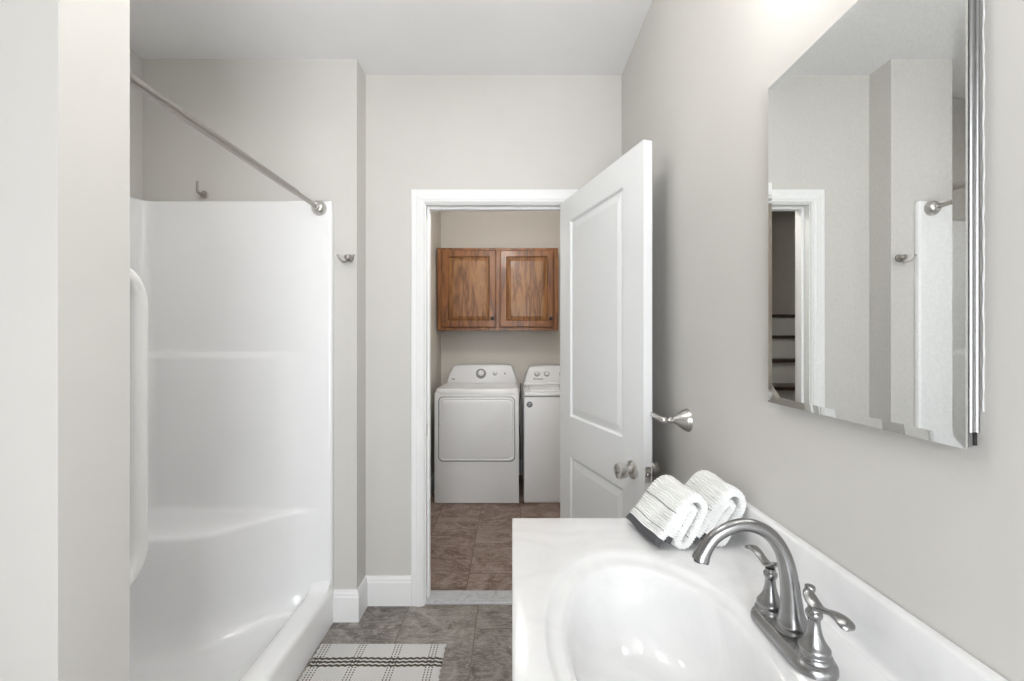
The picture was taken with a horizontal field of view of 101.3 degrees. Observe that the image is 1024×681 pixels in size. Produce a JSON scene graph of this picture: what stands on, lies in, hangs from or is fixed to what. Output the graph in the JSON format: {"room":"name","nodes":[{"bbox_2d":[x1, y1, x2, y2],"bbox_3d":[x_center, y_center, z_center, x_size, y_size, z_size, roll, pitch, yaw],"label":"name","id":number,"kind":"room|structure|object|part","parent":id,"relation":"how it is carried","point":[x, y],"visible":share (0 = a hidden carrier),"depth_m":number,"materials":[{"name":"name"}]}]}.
{"room":"bathroom","nodes":[
{"label":"bathroom","id":0,"kind":"room"},
{"bbox_2d":[0,0,129,680],"bbox_3d":[-1.287,-0.004,0.799,0.994,2.715,0.137,0,0,0],"label":"wall partition","id":1,"kind":"structure","parent":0,"point":[65,64],"depth_m":0.74,"materials":[{"name":"beige paint"}]},
{"bbox_2d":[130,49,142,199],"bbox_3d":[-1.844,-0.004,0.441,0.120,2.715,3.181,0,0,0],"label":"wall","id":2,"kind":"structure","parent":0,"point":[136,62],"depth_m":2.00,"materials":[{"name":"beige paint"}]},
{"bbox_2d":[143,59,365,588],"bbox_3d":[-1.327,-0.004,2.146,1.154,2.715,0.229,0,0,0],"label":"wall","id":3,"kind":"structure","parent":0,"point":[303,120],"depth_m":2.03,"materials":[{"name":"beige paint"}]},
{"bbox_2d":[196,181,207,198],"bbox_3d":[-1.487,-0.720,2.009,0.038,0.069,0.045,0,0,0],"label":"hook","id":4,"kind":"object","parent":3,"relation":"attached to","point":[203,194],"visible":1,"depth_m":2.00,"materials":[{"name":"metal"}]},
{"bbox_3d":[-1.487,-0.725,2.006,0.019,0.059,0.040,0,0,0],"label":"hook arm","id":5,"kind":"part","parent":4,"relation":"part of","materials":[{"name":"metal"}]},
{"bbox_2d":[336,254,354,262],"bbox_3d":[-0.786,-0.394,2.005,0.086,0.045,0.053,0,0,0],"label":"robe hook","id":6,"kind":"object","parent":3,"relation":"attached to","point":[349,258],"visible":1,"depth_m":2.00,"materials":[{"name":"metal"}]},
{"bbox_2d":[333,575,410,621],"bbox_3d":[-0.690,1.279,2.086,0.348,0.150,0.137,0,0,0],"label":"baseboard","id":7,"kind":"structure","parent":3,"relation":"attached to","point":[349,605],"depth_m":2.14,"materials":[{"name":"white wood"}]},
{"bbox_2d":[130,0,651,74],"bbox_3d":[-0.427,-1.411,1.549,2.954,0.100,5.598,0,0,0],"label":"ceiling","id":8,"kind":"structure","parent":0,"point":[386,37],"depth_m":1.86,"materials":[{"name":"white paint"}]},
{"bbox_2d":[297,605,511,680],"bbox_3d":[-0.611,1.394,0.452,2.586,0.080,3.404,0,0,0],"label":"floor","id":9,"kind":"structure","parent":0,"point":[477,639],"depth_m":1.94,"materials":[{"name":"grey tile"}]},
{"bbox_2d":[130,196,333,680],"bbox_3d":[-1.315,0.344,1.450,0.914,2.021,1.159,0,0,0],"label":"shower stall","id":10,"kind":"object","parent":9,"relation":"on","point":[235,580],"visible":0.62,"depth_m":1.98,"materials":[{"name":"white plastic"}]},
{"bbox_2d":[130,268,147,585],"bbox_3d":[-0.912,0.204,0.998,0.078,0.804,0.087,0,0,0],"label":"grab bar","id":11,"kind":"object","parent":10,"relation":"attached to","point":[138,298],"visible":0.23,"depth_m":1.01,"materials":[{"name":"white plastic"}]},
{"bbox_2d":[130,72,326,215],"bbox_3d":[-0.920,-0.631,1.480,0.072,0.072,1.051,0,0,0],"label":"shower curtain rod","id":12,"kind":"object","parent":10,"relation":"attached to","point":[319,208],"visible":0.58,"depth_m":1.29,"materials":[{"name":"metal"}]},
{"bbox_3d":[-0.920,-0.631,1.883,0.022,0.022,0.196,0,0,0],"label":"rod","id":13,"kind":"part","parent":12,"relation":"part of","materials":[{"name":"metal"}]},
{"bbox_2d":[299,644,445,680],"bbox_3d":[-0.566,1.348,1.424,0.569,0.010,0.897,0,0,0],"label":"bath mat","id":14,"kind":"object","parent":9,"relation":"on","point":[331,662],"visible":1,"depth_m":1.75,"materials":[{"name":"fabric"}]},
{"bbox_2d":[426,590,511,604],"bbox_3d":[-0.079,1.389,2.207,0.727,0.091,0.106,0,0,0],"label":"threshold","id":15,"kind":"object","parent":9,"relation":"on","point":[437,597],"depth_m":2.19,"materials":[{"name":"grey stone"}]},
{"bbox_2d":[512,501,1007,680],"bbox_3d":[0.280,0.869,0.671,0.562,0.970,0.932,0,0,0],"label":"sink","id":16,"kind":"object","parent":9,"relation":"on","point":[594,599],"visible":0.9,"depth_m":0.78,"materials":[{"name":"white ceramic"}]},
{"bbox_2d":[512,518,889,680],"bbox_3d":[0.271,0.550,0.671,0.542,0.142,0.932,0,0,0],"label":"countertop","id":17,"kind":"structure","parent":16,"relation":"on","point":[594,599],"depth_m":0.81,"materials":[{"name":"white ceramic"}]},
{"bbox_2d":[626,475,707,549],"bbox_3d":[0.373,0.413,1.028,0.147,0.130,0.150,0,0,0],"label":"folded towel","id":18,"kind":"object","parent":17,"relation":"on","point":[669,511],"visible":1,"depth_m":0.98,"materials":[{"name":"white fabric"}]},
{"bbox_2d":[685,470,746,546],"bbox_3d":[0.469,0.409,1.042,0.144,0.137,0.150,0,0,0],"label":"folded towel","id":19,"kind":"object","parent":17,"relation":"on","point":[725,502],"visible":0.59,"depth_m":0.97,"materials":[{"name":"white fabric"}]},
{"bbox_2d":[692,518,855,680],"bbox_3d":[0.419,0.381,0.685,0.204,0.196,0.188,0,0,34],"label":"faucet","id":20,"kind":"object","parent":17,"relation":"on","point":[800,639],"visible":1,"depth_m":0.66,"materials":[{"name":"silver metal"}]},
{"bbox_3d":[0.379,0.373,0.668,0.183,0.180,0.048,0,0,0],"label":"spout","id":21,"kind":"part","parent":20,"relation":"part of","materials":[{"name":"silver metal"}]},
{"bbox_3d":[0.441,0.382,0.742,0.024,0.018,0.080,0,0,0],"label":"lever","id":22,"kind":"part","parent":20,"relation":"part of","materials":[{"name":"silver metal"}]},
{"bbox_3d":[0.443,0.426,0.720,0.048,0.074,0.048,0,0,0],"label":"handle","id":23,"kind":"part","parent":20,"relation":"part of","materials":[{"name":"silver metal"}]},
{"bbox_3d":[0.443,0.471,0.668,0.062,0.016,0.161,0,0,0],"label":"plate","id":24,"kind":"part","parent":20,"relation":"part of","materials":[{"name":"silver metal"}]},
{"bbox_3d":[0.474,0.396,0.668,0.015,0.016,0.015,0,0,0],"label":"lift rod knob","id":25,"kind":"part","parent":20,"relation":"part of","materials":[{"name":"silver metal"}]},
{"bbox_3d":[0.443,0.426,0.616,0.048,0.074,0.048,0,0,0],"label":"handle","id":26,"kind":"part","parent":20,"relation":"part of","materials":[{"name":"silver metal"}]},
{"bbox_3d":[0.445,0.382,0.594,0.022,0.018,0.080,0,0,-4],"label":"lever","id":27,"kind":"part","parent":20,"relation":"part of","materials":[{"name":"silver metal"}]},
{"bbox_2d":[431,211,440,475],"bbox_3d":[-0.773,-0.004,3.254,0.113,2.715,1.988,0,0,0],"label":"wall","id":28,"kind":"structure","parent":0,"point":[435,215],"depth_m":3.89,"materials":[{"name":"paint"}]},
{"bbox_2d":[366,75,621,574],"bbox_3d":[0.100,-0.004,2.207,1.700,2.715,0.106,0,0,0],"label":"wall","id":29,"kind":"structure","parent":0,"point":[423,131],"depth_m":2.15,"materials":[{"name":"beige paint"}]},
{"bbox_2d":[411,189,578,606],"bbox_3d":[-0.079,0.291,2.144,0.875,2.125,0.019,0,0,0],"label":"trim","id":30,"kind":"structure","parent":29,"relation":"attached to","point":[419,197],"depth_m":2.14,"materials":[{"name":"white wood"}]},
{"bbox_2d":[560,140,659,517],"bbox_3d":[0.343,0.323,1.785,0.165,2.030,0.734,0,0,-21],"label":"door","id":31,"kind":"structure","parent":29,"relation":"in","point":[607,466],"depth_m":1.68,"materials":[{"name":"white paint"}]},
{"bbox_3d":[0.404,0.464,1.500,0.063,0.066,0.066,0,0,-17],"label":"knob","id":32,"kind":"part","parent":31,"relation":"part of","materials":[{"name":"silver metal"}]},
{"bbox_3d":[0.470,0.464,1.451,0.023,0.056,0.003,0,0,-17],"label":"latch plate","id":33,"kind":"part","parent":31,"relation":"part of","materials":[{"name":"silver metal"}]},
{"bbox_3d":[0.497,0.464,1.528,0.063,0.066,0.066,0,0,-17],"label":"knob","id":34,"kind":"part","parent":31,"relation":"part of","materials":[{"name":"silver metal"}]},
{"bbox_2d":[431,475,559,589],"bbox_3d":[-0.427,1.394,3.304,2.954,0.080,2.088,0,0,0],"label":"floor","id":35,"kind":"structure","parent":0,"point":[471,543],"depth_m":2.83,"materials":[{"name":"brown tile"}]},
{"bbox_2d":[434,364,518,502],"bbox_3d":[-0.293,0.793,3.831,0.702,1.122,0.718,0,0,0],"label":"dryer","id":36,"kind":"object","parent":35,"relation":"on","point":[476,411],"visible":1,"depth_m":3.48,"materials":[{"name":"white metal"}]},
{"bbox_3d":[-0.293,0.736,3.478,0.626,0.527,0.012,0,0,0],"label":"door","id":37,"kind":"part","parent":36,"relation":"part of","materials":[{"name":"white metal"}]},
{"bbox_3d":[-0.293,0.424,3.835,0.702,0.044,0.710,0,0,0],"label":"panel","id":38,"kind":"part","parent":36,"relation":"part of","materials":[{"name":"white metal"}]},
{"bbox_2d":[522,365,559,502],"bbox_3d":[0.443,0.797,3.836,0.688,1.114,0.708,0,0,0],"label":"washing machine","id":39,"kind":"object","parent":35,"relation":"on","point":[541,385],"visible":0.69,"depth_m":3.49,"materials":[{"name":"white metal"}]},
{"bbox_3d":[0.443,0.449,3.836,0.688,0.034,0.708,0,0,0],"label":"panel","id":40,"kind":"part","parent":39,"relation":"part of","materials":[{"name":"white metal"}]},
{"bbox_3d":[0.443,0.424,3.743,0.586,0.016,0.465,0,0,0],"label":"lid","id":41,"kind":"part","parent":39,"relation":"part of","materials":[{"name":"white metal"}]},
{"bbox_2d":[441,211,559,459],"bbox_3d":[-0.427,-0.004,4.298,2.954,2.715,0.100,0,0,0],"label":"wall","id":42,"kind":"structure","parent":0,"point":[520,350],"depth_m":4.25,"materials":[{"name":"paint"}]},
{"bbox_2d":[431,460,521,495],"bbox_3d":[0.117,1.279,3.869,1.667,0.150,0.758,0,0,0],"label":"baseboard","id":43,"kind":"structure","parent":42,"relation":"attached to","point":[432,476],"depth_m":3.76,"materials":[{"name":"white wood"}]},
{"bbox_2d":[437,248,557,330],"bbox_3d":[-0.132,-0.481,4.071,1.136,0.775,0.351,0,0,0],"label":"upper cabinet","id":44,"kind":"object","parent":42,"relation":"attached to","point":[479,289],"visible":1,"depth_m":3.93,"materials":[{"name":"brown wood"}]},
{"bbox_3d":[-0.404,-0.485,3.933,0.512,0.727,0.018,0,0,0],"label":"cabinet door","id":45,"kind":"part","parent":44,"relation":"part of","materials":[{"name":"brown wood"}]},
{"bbox_3d":[-0.404,-0.485,3.932,0.370,0.585,0.013,0,0,0],"label":"raised panel","id":46,"kind":"part","parent":44,"relation":"part of","materials":[{"name":"brown wood"}]},
{"bbox_3d":[0.140,-0.485,3.933,0.512,0.727,0.018,0,0,0],"label":"cabinet door","id":47,"kind":"part","parent":44,"relation":"part of","materials":[{"name":"brown wood"}]},
{"bbox_3d":[0.140,-0.485,3.932,0.370,0.585,0.013,0,0,0],"label":"raised panel","id":48,"kind":"part","parent":44,"relation":"part of","materials":[{"name":"brown wood"}]},
{"bbox_2d":[622,0,1023,680],"bbox_3d":[0.622,-0.004,0.502,0.120,2.715,3.304,0,0,0],"label":"wall","id":49,"kind":"structure","parent":0,"point":[936,529],"depth_m":0.89,"materials":[{"name":"beige paint"}]},
{"bbox_2d":[650,408,692,431],"bbox_3d":[0.519,0.254,1.616,0.086,0.074,0.624,0,0,0],"label":"towel bar","id":50,"kind":"object","parent":49,"relation":"attached to","point":[683,419],"visible":0.6,"depth_m":1.33,"materials":[{"name":"silver metal"}]},
{"bbox_2d":[731,501,1007,680],"bbox_3d":[0.547,0.447,0.671,0.028,0.124,0.932,0,0,0],"label":"backsplash","id":51,"kind":"structure","parent":49,"relation":"attached to","point":[902,647],"depth_m":0.63,"materials":[{"name":"white ceramic"}]},
{"bbox_2d":[768,0,984,448],"bbox_3d":[0.553,-0.202,0.693,0.024,0.663,0.390,0,0,0],"label":"mirror","id":52,"kind":"object","parent":49,"relation":"attached to","point":[874,130],"visible":1,"depth_m":0.61,"materials":[{"name":"mirror"}]},
{"bbox_3d":[0.552,0.119,0.510,0.007,0.018,0.008,0,0,0],"label":"rail","id":53,"kind":"part","parent":52,"relation":"part of","materials":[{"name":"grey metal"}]},
{"bbox_3d":[0.554,-0.209,0.508,0.014,0.639,0.012,0,0,0],"label":"rail","id":54,"kind":"part","parent":52,"relation":"part of","materials":[{"name":"metal"}]},
{"bbox_3d":[0.559,0.118,0.510,0.004,0.017,0.007,0,0,0],"label":"rail","id":55,"kind":"part","parent":52,"relation":"part of","materials":[{"name":"metal"}]}
]}

